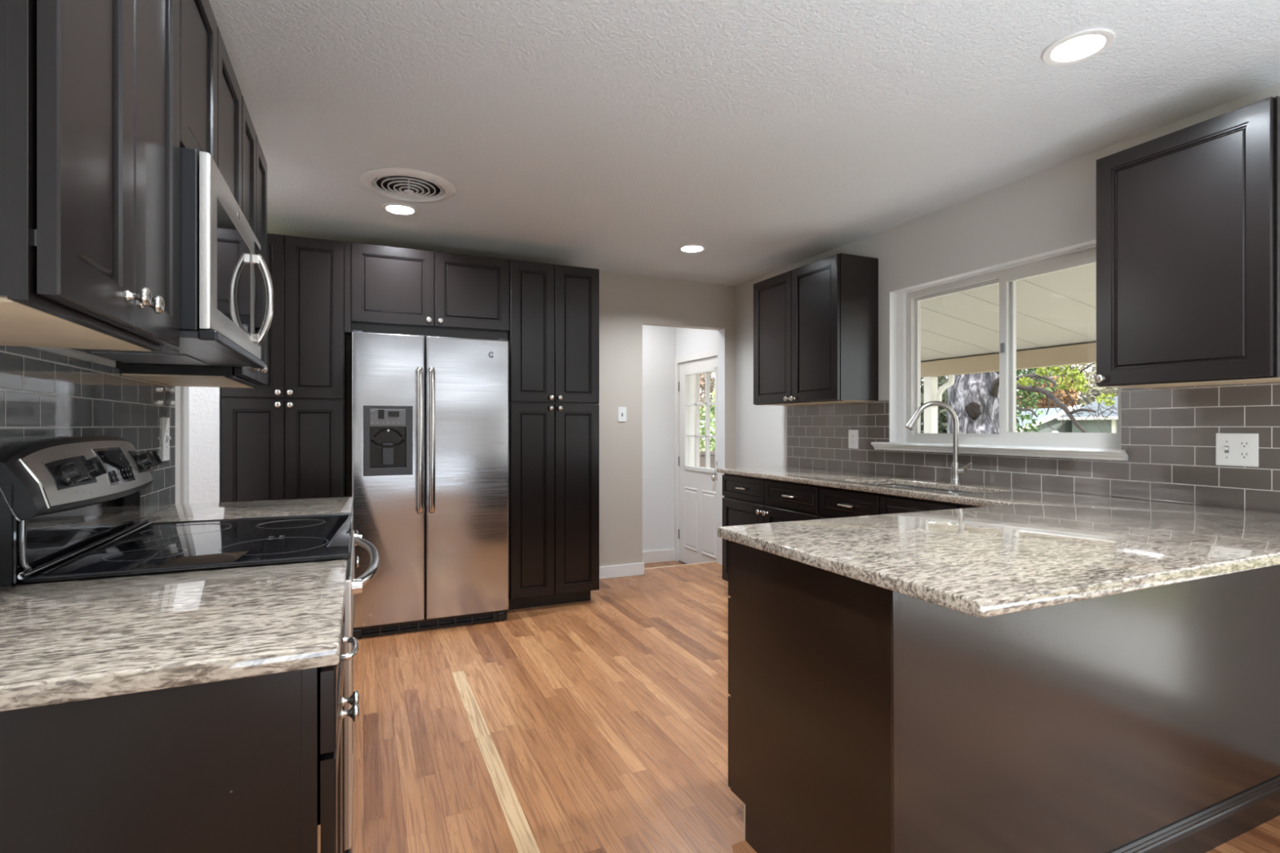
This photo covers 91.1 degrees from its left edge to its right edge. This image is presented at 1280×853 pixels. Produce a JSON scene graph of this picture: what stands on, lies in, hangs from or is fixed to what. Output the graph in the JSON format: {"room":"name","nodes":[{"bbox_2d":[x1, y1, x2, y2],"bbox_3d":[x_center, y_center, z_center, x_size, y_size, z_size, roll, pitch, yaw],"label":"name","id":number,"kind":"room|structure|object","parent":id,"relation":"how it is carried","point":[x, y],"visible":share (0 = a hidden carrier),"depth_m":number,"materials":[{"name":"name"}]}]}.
{"room":"kitchen","nodes":[
{"label":"kitchen","id":0,"kind":"room"},
{"bbox_2d":[28,346,180,519],"bbox_3d":[-0.600,-0.087,-0.448,0.120,2.600,6.670,0,0,-24],"label":"wall","id":1,"kind":"structure","parent":0,"point":[69,353],"depth_m":2.50,"materials":[{"name":"grey paint"}]},
{"bbox_2d":[0,345,175,518],"bbox_3d":[-1.415,0.067,1.540,0.008,0.477,2.005,0,0,-24],"label":"tile backsplash","id":2,"kind":"structure","parent":1,"relation":"attached to","point":[43,394],"depth_m":1.65,"materials":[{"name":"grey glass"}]},
{"bbox_2d":[161,417,170,461],"bbox_3d":[-1.752,0.048,2.329,0.019,0.160,0.080,0,0,-24],"label":"wall plate","id":3,"kind":"object","parent":2,"relation":"attached to","point":[166,437],"visible":1,"depth_m":2.31,"materials":[{"name":"white plastic"}]},
{"bbox_2d":[0,0,179,351],"bbox_3d":[-0.982,-0.615,0.994,0.355,0.921,0.586,0,0,-24],"label":"upper cabinet","id":4,"kind":"object","parent":1,"relation":"attached to","point":[90,89],"visible":1,"depth_m":0.91,"materials":[{"name":"brown wood"}]},
{"bbox_2d":[180,386,189,503],"bbox_3d":[-1.945,0.153,2.577,0.142,2.120,0.080,0,0,-24],"label":"trim","id":5,"kind":"structure","parent":1,"relation":"attached to","point":[184,391],"depth_m":2.58,"materials":[{"name":"white paint"}]},
{"bbox_2d":[115,94,267,387],"bbox_3d":[-1.531,-0.615,2.227,0.355,0.921,0.596,0,0,-24],"label":"upper cabinet","id":6,"kind":"object","parent":1,"relation":"attached to","point":[254,164],"visible":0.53,"depth_m":2.18,"materials":[{"name":"brown wood"}]},
{"bbox_2d":[179,0,241,210],"bbox_3d":[-1.269,-0.833,1.602,0.324,0.484,0.757,0,0,-24],"label":"upper cabinet","id":7,"kind":"object","parent":1,"relation":"attached to","point":[211,93],"visible":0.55,"depth_m":1.59,"materials":[{"name":"brown wood"}]},
{"bbox_2d":[71,146,274,368],"bbox_3d":[-1.220,-0.388,1.624,0.432,0.405,0.748,0,0,-24],"label":"microwave","id":8,"kind":"object","parent":7,"relation":"attached to","point":[222,264],"visible":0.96,"depth_m":1.48,"materials":[{"name":"silver metal"}]},
{"bbox_2d":[189,386,220,503],"bbox_3d":[-3.047,-0.087,3.153,1.598,2.600,0.120,0,0,-24],"label":"wall","id":9,"kind":"structure","parent":0,"point":[204,402],"depth_m":3.40,"materials":[{"name":"white paint"}]},
{"bbox_2d":[346,271,735,566],"bbox_3d":[-0.918,0.013,4.778,3.790,2.800,0.117,0,0,-24],"label":"wall","id":10,"kind":"structure","parent":0,"point":[627,302],"depth_m":5.08,"materials":[{"name":"beige paint"}]},
{"bbox_2d":[344,240,509,339],"bbox_3d":[-1.405,-0.820,4.139,0.968,0.535,0.650,0,0,-24],"label":"upper cabinet","id":11,"kind":"object","parent":10,"relation":"attached to","point":[388,290],"visible":0.99,"depth_m":3.86,"materials":[{"name":"brown wood"}]},
{"bbox_2d":[599,562,644,579],"bbox_3d":[-0.246,1.163,5.005,0.612,0.100,0.016,0,0,-24],"label":"baseboard","id":12,"kind":"structure","parent":10,"relation":"attached to","point":[632,569],"depth_m":5.04,"materials":[{"name":"white paint"}]},
{"bbox_2d":[617,407,626,422],"bbox_3d":[-0.141,-0.094,5.051,0.074,0.118,0.019,0,0,-24],"label":"light switch","id":13,"kind":"object","parent":10,"relation":"attached to","point":[621,411],"visible":1,"depth_m":5.05,"materials":[{"name":"white plastic"}]},
{"bbox_2d":[717,328,724,564],"bbox_3d":[0.711,0.183,5.505,0.002,2.060,0.120,0,0,-24],"label":"trim","id":14,"kind":"structure","parent":10,"relation":"attached to","point":[721,333],"depth_m":5.51,"materials":[{"name":"white paint"}]},
{"bbox_2d":[642,324,675,551],"bbox_3d":[-0.475,0.038,6.230,1.800,2.850,0.130,0,0,-24],"label":"wall","id":15,"kind":"structure","parent":0,"point":[659,343],"depth_m":6.46,"materials":[{"name":"white paint"}]},
{"bbox_2d":[642,548,675,564],"bbox_3d":[-0.446,1.335,6.163,1.799,0.125,0.016,0,0,-24],"label":"baseboard","id":16,"kind":"structure","parent":15,"relation":"attached to","point":[663,555],"depth_m":6.44,"materials":[{"name":"white paint"}]},
{"bbox_2d":[644,560,683,568],"bbox_3d":[-0.254,1.431,5.732,1.800,0.065,0.960,0,0,-24],"label":"floor","id":17,"kind":"structure","parent":0,"point":[672,562],"depth_m":6.35,"materials":[{"name":"brown wood"}]},
{"bbox_2d":[208,0,1279,285],"bbox_3d":[-0.152,-1.227,1.202,5.300,0.001,9.320,0,0,-24],"label":"ceiling","id":18,"kind":"structure","parent":0,"point":[616,136],"depth_m":2.41,"materials":[{"name":"white paint"}]},
{"bbox_2d":[381,202,418,215],"bbox_3d":[-1.354,-1.252,3.546,0.198,0.067,0.198,0,0,-24],"label":"recessed light","id":19,"kind":"object","parent":18,"relation":"in","point":[395,208],"visible":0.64,"depth_m":3.58,"materials":[{"name":"white paint"}]},
{"bbox_2d":[359,167,455,203],"bbox_3d":[-1.181,-1.216,3.207,0.460,0.087,0.460,0,0,-24],"label":"ceiling vent","id":20,"kind":"object","parent":18,"relation":"in","point":[408,185],"visible":0.99,"depth_m":3.20,"materials":[{"name":"white metal"}]},
{"bbox_2d":[677,244,706,253],"bbox_3d":[0.360,-1.252,4.331,0.198,0.067,0.198,0,0,-24],"label":"recessed light","id":21,"kind":"object","parent":18,"relation":"in","point":[689,248],"visible":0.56,"depth_m":4.37,"materials":[{"name":"white paint"}]},
{"bbox_2d":[1041,27,1115,66],"bbox_3d":[1.416,-1.252,2.032,0.198,0.067,0.198,0,0,-24],"label":"recessed light","id":22,"kind":"object","parent":18,"relation":"in","point":[1081,46],"visible":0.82,"depth_m":2.06,"materials":[{"name":"white paint"}]},
{"bbox_2d":[352,561,1279,852],"bbox_3d":[0.043,1.243,0.764,5.300,0.060,8.360,0,0,-24],"label":"floor","id":23,"kind":"structure","parent":0,"point":[599,724],"depth_m":2.53,"materials":[{"name":"brown wood"}]},
{"bbox_2d":[0,600,359,852],"bbox_3d":[-0.831,0.774,1.043,0.667,0.877,0.584,0,0,-24],"label":"base cabinet","id":24,"kind":"object","parent":23,"relation":"on","point":[255,764],"visible":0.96,"depth_m":0.83,"materials":[{"name":"brown wood"}]},
{"bbox_2d":[0,560,347,711],"bbox_3d":[-0.836,0.320,1.031,0.634,0.030,0.613,0,0,-24],"label":"countertop","id":25,"kind":"structure","parent":24,"relation":"on","point":[65,642],"depth_m":0.94,"materials":[{"name":"beige stone"}]},
{"bbox_2d":[0,435,379,852],"bbox_3d":[-1.075,0.609,1.665,0.710,1.169,0.779,0,0,-24],"label":"range","id":26,"kind":"object","parent":23,"relation":"on","point":[70,506],"visible":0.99,"depth_m":1.45,"materials":[{"name":"black metal"}]},
{"bbox_2d":[21,512,353,584],"bbox_3d":[-1.085,0.301,1.673,0.578,0.014,0.754,0,0,-24],"label":"cooktop","id":27,"kind":"object","parent":26,"relation":"in","point":[136,548],"depth_m":1.51,"materials":[{"name":"black glass"}]},
{"bbox_2d":[220,233,346,502],"bbox_3d":[-2.130,0.063,3.817,0.614,2.300,0.650,0,0,-24],"label":"pantry cabinet","id":28,"kind":"object","parent":23,"relation":"on","point":[283,438],"visible":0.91,"depth_m":3.57,"materials":[{"name":"brown wood"}]},
{"bbox_2d":[353,529,359,567],"bbox_3d":[-1.389,0.774,2.294,0.664,0.877,0.608,0,0,-24],"label":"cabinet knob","id":29,"kind":"object","parent":23,"relation":"on","point":[357,558],"visible":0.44,"depth_m":2.39,"materials":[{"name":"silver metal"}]},
{"bbox_2d":[140,497,353,523],"bbox_3d":[-1.400,0.320,2.298,0.634,0.030,0.633,0,0,-24],"label":"countertop","id":30,"kind":"structure","parent":29,"relation":"on","point":[277,508],"depth_m":2.31,"materials":[{"name":"beige stone"}]},
{"bbox_2d":[351,330,508,639],"bbox_3d":[-1.360,0.335,4.039,0.889,1.757,0.834,0,0,-24],"label":"refrigerator","id":31,"kind":"object","parent":23,"relation":"on","point":[430,414],"visible":0.97,"depth_m":3.72,"materials":[{"name":"grey metal"}]},
{"bbox_2d":[507,259,599,609],"bbox_3d":[-0.678,0.063,4.463,0.619,2.300,0.650,0,0,-24],"label":"pantry cabinet","id":32,"kind":"object","parent":23,"relation":"on","point":[553,333],"visible":0.98,"depth_m":4.19,"materials":[{"name":"brown wood"}]},
{"bbox_2d":[722,473,821,581],"bbox_3d":[1.065,0.774,4.178,0.637,0.877,1.043,0,0,-24],"label":"base cabinet","id":33,"kind":"object","parent":23,"relation":"on","point":[746,500],"visible":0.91,"depth_m":4.08,"materials":[{"name":"brown wood"}]},
{"bbox_2d":[818,485,961,519],"bbox_3d":[1.464,0.774,3.279,0.637,0.877,0.916,0,0,-24],"label":"base cabinet","id":34,"kind":"object","parent":23,"relation":"on","point":[833,503],"visible":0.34,"depth_m":3.25,"materials":[{"name":"brown wood"}]},
{"bbox_2d":[960,504,980,508],"bbox_3d":[1.708,0.774,2.732,0.637,0.877,0.273,0,0,-24],"label":"base cabinet","id":35,"kind":"object","parent":23,"relation":"on","point":[963,506],"visible":0.02,"depth_m":2.72,"materials":[{"name":"brown wood"}]},
{"bbox_2d":[728,540,1279,852],"bbox_3d":[1.291,0.774,2.033,1.958,0.877,0.709,0,0,-24],"label":"base cabinet","id":36,"kind":"object","parent":23,"relation":"on","point":[864,717],"visible":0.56,"depth_m":1.60,"materials":[{"name":"brown wood"}]},
{"bbox_2d":[716,466,1279,617],"bbox_3d":[0.863,0.320,2.951,2.006,0.030,3.180,0,0,-24],"label":"countertop","id":37,"kind":"structure","parent":36,"relation":"on","point":[1021,549],"depth_m":1.67,"materials":[{"name":"beige stone"}]},
{"bbox_2d":[884,484,973,493],"bbox_3d":[1.453,0.424,3.214,0.354,0.177,0.734,0,0,-24],"label":"sink","id":38,"kind":"object","parent":37,"relation":"in","point":[899,486],"visible":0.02,"depth_m":3.38,"materials":[{"name":"silver metal"}]},
{"bbox_2d":[884,484,946,491],"bbox_3d":[1.377,0.423,3.385,0.354,0.175,0.360,0,0,-24],"label":"basin","id":39,"kind":"object","parent":38,"relation":"in","point":[900,486],"depth_m":3.46,"materials":[{"name":"silver metal"}]},
{"bbox_2d":[940,490,973,493],"bbox_3d":[1.530,0.423,3.043,0.354,0.175,0.360,0,0,-24],"label":"basin","id":40,"kind":"object","parent":38,"relation":"in","point":[950,491],"depth_m":3.23,"materials":[{"name":"silver metal"}]},
{"bbox_2d":[905,400,972,484],"bbox_3d":[1.564,0.086,3.309,0.317,0.438,0.110,0,0,16],"label":"faucet","id":41,"kind":"object","parent":37,"relation":"on","point":[956,469],"visible":1,"depth_m":3.30,"materials":[{"name":"grey metal"}]},
{"bbox_2d":[675,82,1279,511],"bbox_3d":[2.334,0.138,2.380,0.200,3.050,9.450,0,0,-24],"label":"wall","id":42,"kind":"structure","parent":0,"point":[1054,208],"depth_m":3.49,"materials":[{"name":"grey paint"}]},
{"bbox_2d":[644,560,717,568],"bbox_3d":[0.308,1.305,5.455,1.000,0.186,0.027,0,0,-24],"label":"trim","id":43,"kind":"structure","parent":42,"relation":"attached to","point":[715,561],"depth_m":5.47,"materials":[{"name":"brown wood"}]},
{"bbox_2d":[674,348,717,561],"bbox_3d":[0.560,0.343,6.097,0.016,2.110,0.953,0,0,-24],"label":"trim","id":44,"kind":"structure","parent":42,"relation":"attached to","point":[712,353],"depth_m":6.48,"materials":[{"name":"white paint"}]},
{"bbox_2d":[678,356,717,564],"bbox_3d":[0.570,0.371,6.108,0.114,2.033,0.840,0,0,-24],"label":"door","id":45,"kind":"structure","parent":42,"relation":"in","point":[698,485],"depth_m":6.18,"materials":[{"name":"white paint"}]},
{"bbox_2d":[678,355,717,560],"bbox_3d":[0.654,0.363,6.139,0.190,2.069,0.873,0,0,-24],"label":"trim","id":46,"kind":"structure","parent":42,"relation":"attached to","point":[692,377],"depth_m":6.54,"materials":[{"name":"white paint"}]},
{"bbox_2d":[753,253,878,405],"bbox_3d":[1.162,-0.611,4.325,0.359,0.909,0.914,0,0,-24],"label":"upper cabinet","id":47,"kind":"object","parent":42,"relation":"attached to","point":[815,324],"visible":1,"depth_m":4.03,"materials":[{"name":"brown wood"}]},
{"bbox_2d":[871,441,1128,460],"bbox_3d":[1.808,0.123,3.334,0.145,0.047,1.420,0,0,-24],"label":"trim","id":48,"kind":"structure","parent":42,"relation":"attached to","point":[1109,454],"depth_m":3.10,"materials":[{"name":"white paint"}]},
{"bbox_2d":[889,240,1122,442],"bbox_3d":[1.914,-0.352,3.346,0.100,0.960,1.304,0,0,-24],"label":"trim","id":49,"kind":"structure","parent":42,"relation":"attached to","point":[901,296],"depth_m":3.88,"materials":[{"name":"white paint"}]},
{"bbox_2d":[906,247,1121,448],"bbox_3d":[1.931,-0.360,3.325,0.077,0.922,1.251,0,0,-24],"label":"window","id":50,"kind":"structure","parent":42,"relation":"in","point":[1006,279],"depth_m":3.30,"materials":[{"name":"white plastic"}]},
{"bbox_2d":[786,382,1279,511],"bbox_3d":[1.782,0.073,3.363,0.008,0.464,3.194,0,0,-24],"label":"tile backsplash","id":51,"kind":"structure","parent":42,"relation":"attached to","point":[1168,434],"depth_m":2.64,"materials":[{"name":"grey tile"}]},
{"bbox_2d":[848,430,858,448],"bbox_3d":[1.415,0.087,4.168,0.010,0.124,0.088,0,0,-24],"label":"wall plate","id":52,"kind":"object","parent":51,"relation":"attached to","point":[853,435],"visible":1,"depth_m":4.16,"materials":[{"name":"white plastic"}]},
{"bbox_2d":[1215,433,1258,466],"bbox_3d":[2.223,0.088,2.343,0.019,0.122,0.124,0,0,-24],"label":"wall plate","id":53,"kind":"object","parent":51,"relation":"attached to","point":[1231,449],"visible":1,"depth_m":2.34,"materials":[{"name":"white plastic"}]},
{"bbox_2d":[1238,440,1250,448],"bbox_3d":[2.234,0.068,2.321,0.002,0.033,0.033,0,0,-24],"label":"socket","id":54,"kind":"object","parent":53,"relation":"attached to","point":[1242,444],"depth_m":2.32,"materials":[{"name":"grey plastic"}]},
{"bbox_2d":[1238,450,1250,459],"bbox_3d":[2.234,0.108,2.321,0.002,0.033,0.033,0,0,-24],"label":"socket","id":55,"kind":"object","parent":53,"relation":"attached to","point":[1242,455],"depth_m":2.32,"materials":[{"name":"white plastic"}]},
{"bbox_2d":[1093,96,1279,388],"bbox_3d":[2.056,-0.611,2.316,0.359,0.909,0.537,0,0,-24],"label":"upper cabinet","id":56,"kind":"object","parent":42,"relation":"attached to","point":[1188,219],"visible":1,"depth_m":2.21,"materials":[{"name":"brown wood"}]},
{"label":"outside","id":57,"kind":"structure","parent":0,"visible":0},
{"bbox_2d":[700,441,712,451],"bbox_3d":[9.636,1.738,15.236,90.000,0.150,100.000,0,0,-24],"label":"ground","id":58,"kind":"structure","parent":57,"point":[703,449],"depth_m":46.57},
{"bbox_2d":[700,451,715,468],"bbox_3d":[2.326,1.023,10.143,4.700,1.280,0.080,0,0,-24],"label":"fence","id":59,"kind":"object","parent":58,"relation":"on","point":[702,453],"visible":0.02,"depth_m":9.55,"materials":[{"name":"wood"}]},
{"bbox_2d":[700,391,715,451],"bbox_3d":[1.548,0.474,11.613,1.687,2.478,2.850,0,0,22],"label":"shrub","id":60,"kind":"object","parent":58,"relation":"on","point":[703,410],"visible":0.1,"depth_m":11.12,"materials":[{"name":"green plant"}]},
{"bbox_2d":[700,371,715,418],"bbox_3d":[1.450,-0.732,16.367,3.773,4.890,2.502,0,0,-44],"label":"tree","id":61,"kind":"object","parent":58,"relation":"on","point":[702,375],"visible":0.09,"depth_m":16.20,"materials":[{"name":"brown plant"}]},
{"bbox_2d":[920,375,951,433],"bbox_3d":[5.353,0.044,11.954,1.949,3.338,3.058,0,0,-41],"label":"shrub","id":62,"kind":"object","parent":58,"relation":"on","point":[942,426],"visible":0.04,"depth_m":11.32,"materials":[{"name":"green plant"}]},
{"bbox_2d":[920,395,1117,433],"bbox_3d":[13.602,0.363,21.170,6.668,2.600,12.015,0,0,-24],"label":"house","id":63,"kind":"structure","parent":58,"relation":"on","point":[1090,426],"depth_m":19.10,"materials":[{"name":"grey"}]},
{"bbox_2d":[942,363,1117,434],"bbox_3d":[5.232,-0.635,8.585,1.067,4.787,2.972,0,0,-14],"label":"tree","id":64,"kind":"object","parent":58,"relation":"on","point":[974,398],"visible":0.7,"depth_m":9.13,"materials":[{"name":"green plant"}]},
{"bbox_2d":[1016,366,1060,432],"bbox_3d":[7.215,0.051,12.096,1.635,3.324,1.517,0,0,-24],"label":"shrub","id":65,"kind":"object","parent":58,"relation":"on","point":[1023,400],"visible":0.12,"depth_m":11.94,"materials":[{"name":"green plant"}]},
{"bbox_2d":[1017,364,1079,407],"bbox_3d":[20.655,-1.107,32.292,3.199,5.639,3.526,0,0,-24],"label":"tree","id":66,"kind":"object","parent":58,"relation":"on","point":[1073,366],"visible":0.03,"depth_m":31.38,"materials":[{"name":"plant"}]},
{"bbox_2d":[1016,374,1082,408],"bbox_3d":[15.561,-0.158,24.120,2.129,3.743,2.478,0,0,-24],"label":"tree","id":67,"kind":"object","parent":58,"relation":"on","point":[1064,398],"visible":0.28,"depth_m":23.43,"materials":[{"name":"orange plant"}]},
{"bbox_2d":[1022,363,1117,405],"bbox_3d":[18.550,-0.924,25.446,3.283,5.274,7.026,0,0,-7],"label":"tree","id":68,"kind":"object","parent":58,"relation":"on","point":[1082,366],"visible":0.03,"depth_m":25.16,"materials":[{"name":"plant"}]},
{"bbox_2d":[1075,367,1117,407],"bbox_3d":[22.074,-0.846,29.129,3.196,5.118,3.286,0,0,-24],"label":"tree","id":69,"kind":"object","parent":58,"relation":"on","point":[1096,393],"visible":0.05,"depth_m":29.17,"materials":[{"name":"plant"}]},
{"bbox_3d":[3.684,1.638,3.282,3.000,0.050,15.000,0,0,-24],"label":"patio slab","id":70,"kind":"object","parent":58,"relation":"on","visible":0},
{"bbox_2d":[699,373,700,466],"bbox_3d":[0.579,0.378,7.625,0.280,2.570,0.280,0,0,-24],"label":"brick pier","id":71,"kind":"structure","parent":70,"relation":"on","point":[700,374],"depth_m":7.57,"materials":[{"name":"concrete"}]},
{"bbox_2d":[924,374,954,433],"bbox_3d":[3.173,0.540,6.641,0.100,2.146,0.338,0,0,-24],"label":"patio post","id":72,"kind":"object","parent":70,"relation":"on","point":[931,393],"visible":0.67,"depth_m":6.71,"materials":[{"name":"white paint"}]},
{"bbox_2d":[920,262,1096,377],"bbox_3d":[2.832,-0.852,4.764,2.650,0.640,4.100,0,0,-24],"label":"patio cover","id":73,"kind":"object","parent":72,"relation":"on","point":[1056,311],"visible":0.2,"depth_m":5.16,"materials":[{"name":"beige wood"}]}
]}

